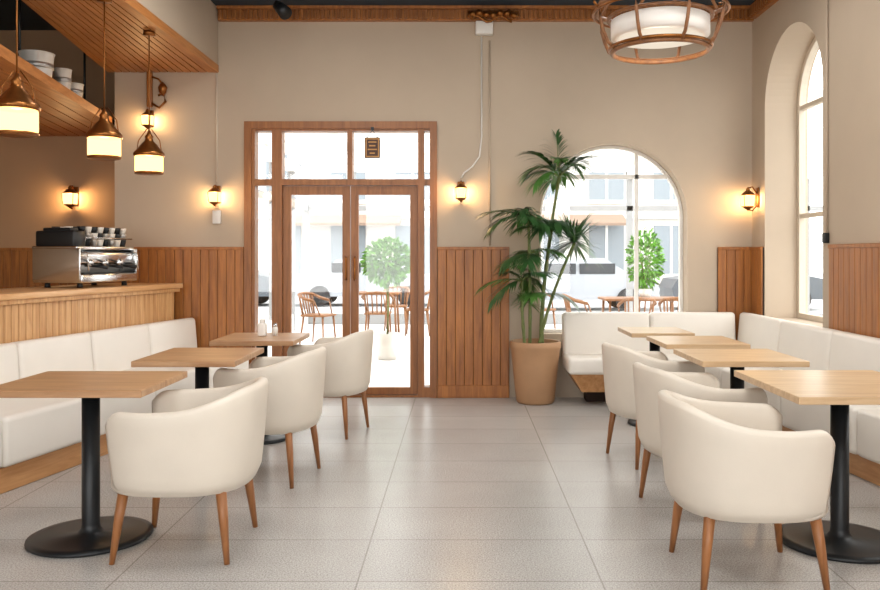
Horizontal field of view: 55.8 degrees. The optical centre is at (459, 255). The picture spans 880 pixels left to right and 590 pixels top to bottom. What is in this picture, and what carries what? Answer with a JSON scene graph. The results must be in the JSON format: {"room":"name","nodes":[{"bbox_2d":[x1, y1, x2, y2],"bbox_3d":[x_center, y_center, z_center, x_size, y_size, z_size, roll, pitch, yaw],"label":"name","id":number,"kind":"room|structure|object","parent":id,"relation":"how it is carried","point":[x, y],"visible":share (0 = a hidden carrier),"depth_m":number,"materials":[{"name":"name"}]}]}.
{"room":"restaurant","nodes":[
{"label":"restaurant","id":0,"kind":"room"},
{"bbox_2d":[0,30,114,247],"bbox_3d":[-4.985,-0.520,8.725,3.230,3.800,0.750,0,0,0],"label":"wall","id":1,"kind":"structure","parent":0,"point":[34,172],"depth_m":8.90,"materials":[{"name":"paint"}]},
{"bbox_2d":[0,248,113,288],"bbox_3d":[-5.010,0.645,8.882,3.170,1.467,0.035,0,0,0],"label":"trim","id":2,"kind":"structure","parent":1,"relation":"attached to","point":[15,263],"depth_m":8.87,"materials":[{"name":"brown wood"}]},
{"bbox_2d":[61,185,78,209],"bbox_3d":[-4.130,-0.626,8.806,0.158,0.266,0.186,0,0,0],"label":"lamp","id":3,"kind":"object","parent":1,"relation":"attached to","point":[70,195],"visible":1,"depth_m":8.74,"materials":[{"name":"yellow glass"}]},
{"bbox_2d":[22,0,218,72],"bbox_3d":[-2.897,-2.104,4.550,1.085,0.629,7.100,0,0,0],"label":"soffit","id":4,"kind":"structure","parent":0,"point":[186,31],"depth_m":6.96,"materials":[{"name":"brown wood"}]},
{"bbox_2d":[0,0,40,137],"bbox_3d":[-2.440,-1.225,4.570,0.240,1.126,0.240,0,0,0],"label":"pendant lamp","id":5,"kind":"object","parent":4,"relation":"hanging from","point":[19,112],"visible":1,"depth_m":4.51,"materials":[{"name":"gold glass"}]},
{"bbox_2d":[85,0,122,160],"bbox_3d":[-2.460,-1.230,5.740,0.240,1.116,0.240,0,0,0],"label":"pendant lamp","id":6,"kind":"object","parent":4,"relation":"hanging from","point":[103,139],"visible":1,"depth_m":5.67,"materials":[{"name":"gold glass"}]},
{"bbox_2d":[133,30,164,175],"bbox_3d":[-2.480,-1.220,6.620,0.240,1.136,0.240,0,0,0],"label":"pendant lamp","id":7,"kind":"object","parent":4,"relation":"hanging from","point":[148,156],"visible":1,"depth_m":6.56,"materials":[{"name":"white glass"}]},
{"bbox_2d":[0,0,755,29],"bbox_3d":[-1.775,-2.470,3.250,10.050,0.100,11.900,0,0,0],"label":"ceiling","id":8,"kind":"structure","parent":0,"point":[30,20],"depth_m":7.95,"materials":[{"name":"paint"}]},
{"bbox_2d":[0,0,114,135],"bbox_3d":[-4.011,-1.846,6.245,1.871,1.144,5.685,0,0,-10],"label":"shelf","id":9,"kind":"object","parent":8,"relation":"hanging from","point":[64,112],"visible":0.45,"depth_m":6.84,"materials":[{"name":"brown wood"}]},
{"bbox_2d":[18,49,54,77],"bbox_3d":[-3.264,-1.456,6.400,0.262,0.210,0.262,0,0,0],"label":"ceramic planter","id":10,"kind":"object","parent":9,"relation":"on","point":[42,60],"visible":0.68,"depth_m":6.31,"materials":[{"name":"ceramic"}]},
{"bbox_2d":[53,68,71,88],"bbox_3d":[-3.285,-1.446,6.860,0.147,0.190,0.147,0,0,0],"label":"ceramic planter","id":11,"kind":"object","parent":9,"relation":"on","point":[62,75],"visible":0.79,"depth_m":6.81,"materials":[{"name":"ceramic"}]},
{"bbox_2d":[70,82,83,96],"bbox_3d":[-3.352,-1.421,7.200,0.168,0.140,0.168,0,0,0],"label":"ceramic planter","id":12,"kind":"object","parent":9,"relation":"on","point":[77,88],"visible":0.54,"depth_m":7.15,"materials":[{"name":"ceramic"}]},
{"bbox_2d":[273,0,291,19],"bbox_3d":[-1.609,-2.271,7.464,0.202,0.296,0.172,0,0,0],"label":"ceiling spotlight","id":13,"kind":"object","parent":8,"relation":"attached to","point":[284,12],"depth_m":7.43,"materials":[{"name":"black metal"}]},
{"bbox_2d":[592,0,730,64],"bbox_3d":[1.240,-1.837,5.150,0.857,1.164,0.857,0,0,0],"label":"chandelier","id":14,"kind":"object","parent":8,"relation":"hanging from","point":[660,27],"visible":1,"depth_m":4.96,"materials":[{"name":"brown wood"}]},
{"bbox_2d":[115,21,751,396],"bbox_3d":[-0.060,-0.520,8.225,6.620,3.800,0.250,0,0,0],"label":"wall","id":15,"kind":"structure","parent":0,"point":[693,118],"depth_m":8.10,"materials":[{"name":"beige paint"}]},
{"bbox_2d":[140,109,153,128],"bbox_3d":[-3.020,-1.325,8.025,0.125,0.210,0.147,0,0,0],"label":"lamp","id":16,"kind":"object","parent":15,"relation":"attached to","point":[144,116],"visible":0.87,"depth_m":7.98,"materials":[{"name":"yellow glass"}]},
{"bbox_2d":[147,72,166,108],"bbox_3d":[-2.942,-1.609,8.047,0.215,0.361,0.090,0,0,7],"label":"wall bracket","id":17,"kind":"object","parent":15,"relation":"attached to","point":[162,88],"visible":0.94,"depth_m":8.06,"materials":[{"name":"brown metal"}]},
{"bbox_2d":[114,247,243,347],"bbox_3d":[-2.737,0.645,8.082,1.265,1.467,0.035,0,0,0],"label":"wall paneling","id":18,"kind":"structure","parent":15,"relation":"attached to","point":[212,278],"depth_m":8.07,"materials":[{"name":"brown wood"}]},
{"bbox_2d":[207,184,220,206],"bbox_3d":[-2.370,-0.585,8.021,0.132,0.221,0.155,0,0,0],"label":"lamp","id":19,"kind":"object","parent":15,"relation":"attached to","point":[214,194],"visible":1,"depth_m":7.96,"materials":[{"name":"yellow glass"}]},
{"bbox_2d":[212,73,220,223],"bbox_3d":[-2.370,-1.048,8.086,0.080,1.465,0.024,0,0,0],"label":"conduit","id":20,"kind":"object","parent":15,"relation":"attached to","point":[216,214],"visible":1,"depth_m":8.08,"materials":[{"name":"paint"}]},
{"bbox_2d":[244,121,436,397],"bbox_3d":[-1.162,0.035,8.152,1.876,2.689,0.165,0,0,0],"label":"door","id":21,"kind":"structure","parent":15,"relation":"in","point":[350,188],"depth_m":8.09,"materials":[{"name":"brown wood"}]},
{"bbox_2d":[365,127,379,157],"bbox_3d":[-0.850,-1.100,8.054,0.150,0.300,0.022,0,0,0],"label":"hanging sign","id":22,"kind":"object","parent":21,"relation":"attached to","point":[372,144],"visible":1,"depth_m":8.05,"materials":[{"name":"brown wood"}]},
{"bbox_2d":[454,180,467,202],"bbox_3d":[0.010,-0.625,8.021,0.132,0.221,0.155,0,0,0],"label":"lamp","id":23,"kind":"object","parent":15,"relation":"attached to","point":[461,191],"visible":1,"depth_m":7.96,"materials":[{"name":"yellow glass"}]},
{"bbox_2d":[437,247,508,397],"bbox_3d":[0.130,0.645,8.082,0.700,1.467,0.035,0,0,0],"label":"wall paneling","id":24,"kind":"structure","parent":15,"relation":"attached to","point":[472,343],"depth_m":8.07,"materials":[{"name":"brown wood"}]},
{"bbox_2d":[461,21,492,245],"bbox_3d":[0.163,-1.188,8.053,0.315,2.175,0.090,0,0,0],"label":"conduit","id":25,"kind":"object","parent":15,"relation":"attached to","point":[482,28],"visible":1,"depth_m":8.08,"materials":[{"name":"beige paint"}]},
{"bbox_2d":[216,5,753,21],"bbox_3d":[0.250,-2.352,8.055,5.200,0.134,0.089,0,0,0],"label":"trim","id":26,"kind":"structure","parent":15,"relation":"attached to","point":[226,13],"depth_m":8.03,"materials":[{"name":"brown wood"}]},
{"bbox_2d":[467,9,518,22],"bbox_3d":[0.320,-2.303,7.972,0.500,0.127,0.096,0,0,0],"label":"ornament","id":27,"kind":"object","parent":15,"relation":"attached to","point":[494,14],"visible":1,"depth_m":7.95,"materials":[{"name":"gold metal"}]},
{"bbox_2d":[540,146,682,331],"bbox_3d":[1.500,-0.170,8.290,1.436,1.856,0.060,0,0,0],"label":"window","id":28,"kind":"structure","parent":15,"relation":"in","point":[665,175],"depth_m":8.27,"materials":[{"name":"white paint"}]},
{"bbox_2d":[717,247,750,339],"bbox_3d":[2.679,0.645,8.082,0.338,1.467,0.035,0,0,0],"label":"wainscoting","id":29,"kind":"structure","parent":15,"relation":"attached to","point":[733,263],"depth_m":8.07,"materials":[{"name":"brown wood"}]},
{"bbox_2d":[0,314,879,589],"bbox_3d":[1.000,1.439,8.650,26.000,0.122,22.700,0,0,0],"label":"floor","id":30,"kind":"structure","parent":0,"point":[435,493],"depth_m":4.36,"materials":[{"name":"tile"}]},
{"bbox_2d":[0,283,182,343],"bbox_3d":[-3.469,0.820,5.771,0.730,1.119,4.560,0,0,12],"label":"counter","id":31,"kind":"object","parent":30,"relation":"on","point":[26,313],"depth_m":6.54,"materials":[{"name":"brown wood"}]},
{"bbox_2d":[32,226,138,287],"bbox_3d":[-3.129,0.007,7.069,0.562,0.504,0.790,0,0,12],"label":"espresso machine","id":32,"kind":"object","parent":31,"relation":"on","point":[79,255],"visible":1,"depth_m":6.75,"materials":[{"name":"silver metal"}]},
{"bbox_2d":[0,371,186,557],"bbox_3d":[-1.810,0.994,4.070,0.740,0.771,0.640,0,0,0],"label":"pedestal table","id":33,"kind":"object","parent":30,"relation":"on","point":[90,535],"visible":0.98,"depth_m":4.03,"materials":[{"name":"brown wood"}]},
{"bbox_2d":[0,318,248,493],"bbox_3d":[-2.792,0.984,5.609,0.680,0.791,4.680,0,0,12],"label":"bench","id":34,"kind":"object","parent":30,"relation":"on","point":[40,438],"visible":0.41,"depth_m":5.69,"materials":[{"name":"white leather"}]},
{"bbox_2d":[105,377,268,564],"bbox_3d":[-1.281,0.990,3.970,0.690,0.781,0.728,0,0,0],"label":"barrel chair","id":35,"kind":"object","parent":30,"relation":"on","point":[204,441],"visible":1,"depth_m":3.67,"materials":[{"name":"beige leather"}]},
{"bbox_2d":[131,348,263,388],"bbox_3d":[-1.600,0.994,5.150,0.600,0.771,0.720,0,0,0],"label":"pedestal table","id":36,"kind":"object","parent":30,"relation":"on","point":[201,359],"visible":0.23,"depth_m":5.02,"materials":[{"name":"brown wood"}]},
{"bbox_2d":[209,333,309,444],"bbox_3d":[-1.490,0.994,6.250,0.600,0.771,0.660,0,0,0],"label":"pedestal table","id":37,"kind":"object","parent":30,"relation":"on","point":[234,339],"visible":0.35,"depth_m":6.12,"materials":[{"name":"brown wood"}]},
{"bbox_2d":[258,319,266,335],"bbox_3d":[-1.500,0.542,6.300,0.060,0.130,0.070,0,0,0],"label":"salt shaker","id":38,"kind":"object","parent":37,"relation":"on","point":[262,325],"visible":1,"depth_m":6.27,"materials":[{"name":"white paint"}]},
{"bbox_2d":[272,323,277,335],"bbox_3d":[-1.410,0.560,6.330,0.044,0.095,0.044,0,0,0],"label":"salt shaker","id":39,"kind":"object","parent":37,"relation":"on","point":[275,328],"visible":1,"depth_m":6.31,"materials":[{"name":"white glass"}]},
{"bbox_2d":[213,347,326,488],"bbox_3d":[-1.173,0.978,5.197,0.635,0.804,0.669,0,0,10],"label":"barrel chair","id":40,"kind":"object","parent":30,"relation":"on","point":[296,383],"visible":0.73,"depth_m":4.93,"materials":[{"name":"beige leather"}]},
{"bbox_2d":[297,291,335,343],"bbox_3d":[-2.293,0.979,13.216,0.517,0.826,0.548,0,0,20],"label":"cafe chair","id":41,"kind":"object","parent":30,"relation":"on","point":[313,314],"visible":0.94,"depth_m":13.23,"materials":[{"name":"brown wood"}]},
{"bbox_2d":[287,329,373,439],"bbox_3d":[-1.004,0.978,6.516,0.616,0.804,0.650,0,0,14],"label":"barrel chair","id":42,"kind":"object","parent":30,"relation":"on","point":[348,358],"visible":0.72,"depth_m":6.25,"materials":[{"name":"beige leather"}]},
{"bbox_2d":[361,291,393,331],"bbox_3d":[-1.350,0.979,13.655,0.548,0.826,0.517,0,0,0],"label":"cafe chair","id":43,"kind":"object","parent":30,"relation":"on","point":[364,296],"visible":0.87,"depth_m":13.49,"materials":[{"name":"brown wood"}]},
{"bbox_2d":[359,291,401,332],"bbox_3d":[-1.500,1.012,14.600,0.900,0.759,0.750,0,0,0],"label":"wooden cafe table","id":44,"kind":"object","parent":30,"relation":"on","point":[395,294],"visible":0.35,"depth_m":14.38,"materials":[{"name":"brown wood"}]},
{"bbox_2d":[359,236,409,359],"bbox_3d":[-0.985,0.553,11.204,0.740,1.675,0.729,0,0,0],"label":"topiary tree","id":45,"kind":"object","parent":30,"relation":"on","point":[387,343],"visible":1,"depth_m":11.08,"materials":[{"name":"green plant"}]},
{"bbox_2d":[383,286,409,330],"bbox_3d":[-1.200,0.979,15.646,0.548,0.826,0.517,0,0,0],"label":"cafe chair","id":46,"kind":"object","parent":30,"relation":"on","point":[407,293],"visible":0.59,"depth_m":15.78,"materials":[{"name":"brown wood"}]},
{"bbox_2d":[405,290,429,335],"bbox_3d":[-0.705,0.979,14.600,0.517,0.826,0.548,0,0,0],"label":"cafe chair","id":47,"kind":"object","parent":30,"relation":"on","point":[427,309],"visible":0.57,"depth_m":14.41,"materials":[{"name":"brown wood"}]},
{"bbox_2d":[475,129,603,404],"bbox_3d":[0.793,0.082,7.697,1.340,2.594,0.785,0,0,0],"label":"potted palm","id":48,"kind":"object","parent":30,"relation":"on","point":[535,361],"visible":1,"depth_m":7.66,"materials":[{"name":"plant"}]},
{"bbox_2d":[258,90,822,332],"bbox_3d":[3.400,-0.265,13.200,13.200,3.310,7.800,0,0,0],"label":"pergola","id":49,"kind":"object","parent":30,"relation":"on","point":[317,152],"visible":0.27,"depth_m":15.40,"materials":[{"name":"white paint"}]},
{"bbox_2d":[544,292,555,328],"bbox_3d":[1.371,0.979,14.635,0.548,0.826,0.517,0,0,-40],"label":"cafe chair","id":50,"kind":"object","parent":30,"relation":"on","point":[552,309],"visible":0.09,"depth_m":14.57,"materials":[{"name":"brown wood"}]},
{"bbox_2d":[563,293,591,311],"bbox_3d":[1.804,0.979,12.600,0.517,0.826,0.548,0,0,0],"label":"cafe chair","id":51,"kind":"object","parent":30,"relation":"on","point":[567,304],"visible":0.37,"depth_m":12.39,"materials":[{"name":"brown wood"}]},
{"bbox_2d":[617,297,656,313],"bbox_3d":[2.500,0.979,11.755,0.548,0.826,0.517,0,0,0],"label":"cafe chair","id":52,"kind":"object","parent":30,"relation":"on","point":[653,302],"visible":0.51,"depth_m":11.55,"materials":[{"name":"brown wood"}]},
{"bbox_2d":[598,296,677,311],"bbox_3d":[2.750,1.012,12.600,1.200,0.759,0.750,0,0,0],"label":"wooden cafe table","id":53,"kind":"object","parent":30,"relation":"on","point":[610,299],"visible":0.34,"depth_m":12.65,"materials":[{"name":"brown wood"}]},
{"bbox_2d":[624,226,666,297],"bbox_3d":[2.779,0.089,12.446,0.631,1.082,0.644,0,0,0],"label":"potted herb plant","id":54,"kind":"object","parent":53,"relation":"on","point":[645,277],"visible":0.85,"depth_m":12.38,"materials":[{"name":"green plant"}]},
{"bbox_2d":[602,342,704,469],"bbox_3d":[1.294,0.986,5.636,0.616,0.788,0.650,0,0,-14],"label":"barrel chair","id":55,"kind":"object","parent":30,"relation":"on","point":[618,361],"visible":0.53,"depth_m":5.42,"materials":[{"name":"beige leather"}]},
{"bbox_2d":[618,327,694,426],"bbox_3d":[1.600,0.994,6.820,0.500,0.771,0.580,0,0,0],"label":"pedestal table","id":56,"kind":"object","parent":30,"relation":"on","point":[634,332],"visible":0.27,"depth_m":6.76,"materials":[{"name":"brown wood"}]},
{"bbox_2d":[658,297,677,311],"bbox_3d":[3.092,0.979,11.805,0.548,0.826,0.517,0,0,10],"label":"cafe chair","id":57,"kind":"object","parent":30,"relation":"on","point":[667,299],"visible":0.19,"depth_m":11.63,"materials":[{"name":"brown wood"}]},
{"bbox_2d":[646,336,750,348],"bbox_3d":[1.710,0.994,6.020,0.580,0.771,0.620,0,0,0],"label":"pedestal table","id":58,"kind":"object","parent":30,"relation":"on","point":[667,342],"visible":0.27,"depth_m":5.83,"materials":[{"name":"brown wood"}]},
{"bbox_2d":[633,362,767,497],"bbox_3d":[1.293,0.986,4.547,0.641,0.788,0.676,0,0,-10],"label":"barrel chair","id":59,"kind":"object","parent":30,"relation":"on","point":[648,381],"visible":0.5,"depth_m":4.39,"materials":[{"name":"beige leather"}]},
{"bbox_2d":[562,312,879,485],"bbox_3d":[1.892,0.959,5.580,1.818,0.841,4.961,0,0,0],"label":"bench","id":60,"kind":"object","parent":30,"relation":"on","point":[584,334],"visible":0.49,"depth_m":6.96,"materials":[{"name":"white leather"}]},
{"bbox_2d":[673,349,809,388],"bbox_3d":[1.710,0.994,5.120,0.620,0.771,0.660,0,0,0],"label":"pedestal table","id":61,"kind":"object","parent":30,"relation":"on","point":[736,359],"visible":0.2,"depth_m":4.98,"materials":[{"name":"brown wood"}]},
{"bbox_2d":[658,390,834,589],"bbox_3d":[1.221,0.994,3.620,0.678,0.773,0.715,0,0,0],"label":"barrel chair","id":62,"kind":"object","parent":30,"relation":"on","point":[723,461],"visible":1,"depth_m":3.33,"materials":[{"name":"beige leather"}]},
{"bbox_2d":[734,370,879,563],"bbox_3d":[1.830,0.994,4.000,0.740,0.771,0.850,0,0,0],"label":"pedestal table","id":63,"kind":"object","parent":30,"relation":"on","point":[846,542],"visible":0.88,"depth_m":3.96,"materials":[{"name":"brown wood"}]},
{"bbox_2d":[752,0,879,327],"bbox_3d":[3.050,-0.520,2.800,0.400,3.800,10.600,0,0,0],"label":"wall","id":64,"kind":"structure","parent":0,"point":[782,35],"depth_m":7.01,"materials":[{"name":"beige paint"}]},
{"bbox_2d":[740,186,758,211],"bbox_3d":[2.764,-0.546,7.930,0.171,0.244,0.145,0,0,0],"label":"lamp","id":65,"kind":"object","parent":64,"relation":"attached to","point":[748,199],"visible":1,"depth_m":7.89,"materials":[{"name":"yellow glass"}]},
{"bbox_2d":[750,247,763,315],"bbox_3d":[2.832,0.645,7.920,0.035,1.467,0.280,0,0,0],"label":"trim","id":66,"kind":"structure","parent":64,"relation":"attached to","point":[757,253],"depth_m":7.88,"materials":[{"name":"brown wood"}]},
{"bbox_2d":[749,0,778,18],"bbox_3d":[2.812,-2.352,2.750,0.074,0.134,10.500,0,0,0],"label":"trim","id":67,"kind":"structure","parent":64,"relation":"attached to","point":[758,7],"depth_m":7.75,"materials":[{"name":"brown wood"}]},
{"bbox_2d":[797,37,822,322],"bbox_3d":[3.180,-0.705,7.140,0.060,2.566,1.236,0,0,0],"label":"window","id":68,"kind":"structure","parent":64,"relation":"in","point":[802,106],"depth_m":7.71,"materials":[{"name":"paint"}]},
{"bbox_2d":[822,0,828,242],"bbox_3d":[2.828,-1.190,6.420,0.040,2.180,0.050,0,0,0],"label":"cable conduit","id":69,"kind":"object","parent":64,"relation":"attached to","point":[825,236],"visible":1,"depth_m":6.41,"materials":[{"name":"beige paint"}]},
{"bbox_2d":[828,243,879,337],"bbox_3d":[2.832,0.645,5.730,0.035,1.467,1.260,0,0,0],"label":"trim","id":70,"kind":"structure","parent":64,"relation":"attached to","point":[854,269],"depth_m":5.94,"materials":[{"name":"brown wood"}]},
{"label":"outside","id":71,"kind":"structure","parent":0,"visible":0},
{"bbox_2d":[258,274,822,313],"bbox_3d":[2.500,1.580,29.000,85.000,0.200,82.000,0,0,0],"label":"ground","id":72,"kind":"structure","parent":71,"point":[816,306],"depth_m":24.33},
{"bbox_2d":[258,270,268,303],"bbox_3d":[-7.500,0.770,25.000,4.300,1.420,1.700,0,0,0],"label":"parked car","id":73,"kind":"object","parent":72,"relation":"on","point":[263,278],"visible":0.11,"depth_m":24.20,"materials":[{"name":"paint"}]},
{"bbox_2d":[295,259,429,306],"bbox_3d":[-2.800,0.770,25.000,4.300,1.420,1.700,0,0,0],"label":"parked car","id":74,"kind":"object","parent":72,"relation":"on","point":[328,284],"visible":0.47,"depth_m":24.20,"materials":[{"name":"white paint"}]},
{"bbox_2d":[258,142,677,285],"bbox_3d":[-8.250,-5.070,39.210,43.500,13.100,9.579,0,0,0],"label":"building","id":75,"kind":"structure","parent":72,"relation":"on","point":[325,226],"depth_m":35.95,"materials":[{"name":"white paint"}]},
{"bbox_2d":[541,258,659,309],"bbox_3d":[3.200,0.770,23.000,4.300,1.420,1.700,0,0,0],"label":"parked car","id":76,"kind":"object","parent":72,"relation":"on","point":[580,282],"visible":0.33,"depth_m":22.20,"materials":[{"name":"white paint"}]},
{"bbox_2d":[659,276,822,303],"bbox_3d":[7.900,0.770,23.300,4.300,1.420,1.700,0,0,0],"label":"parked car","id":77,"kind":"object","parent":72,"relation":"on","point":[668,286],"visible":0.02,"depth_m":22.50,"materials":[{"name":"paint"}]}
]}

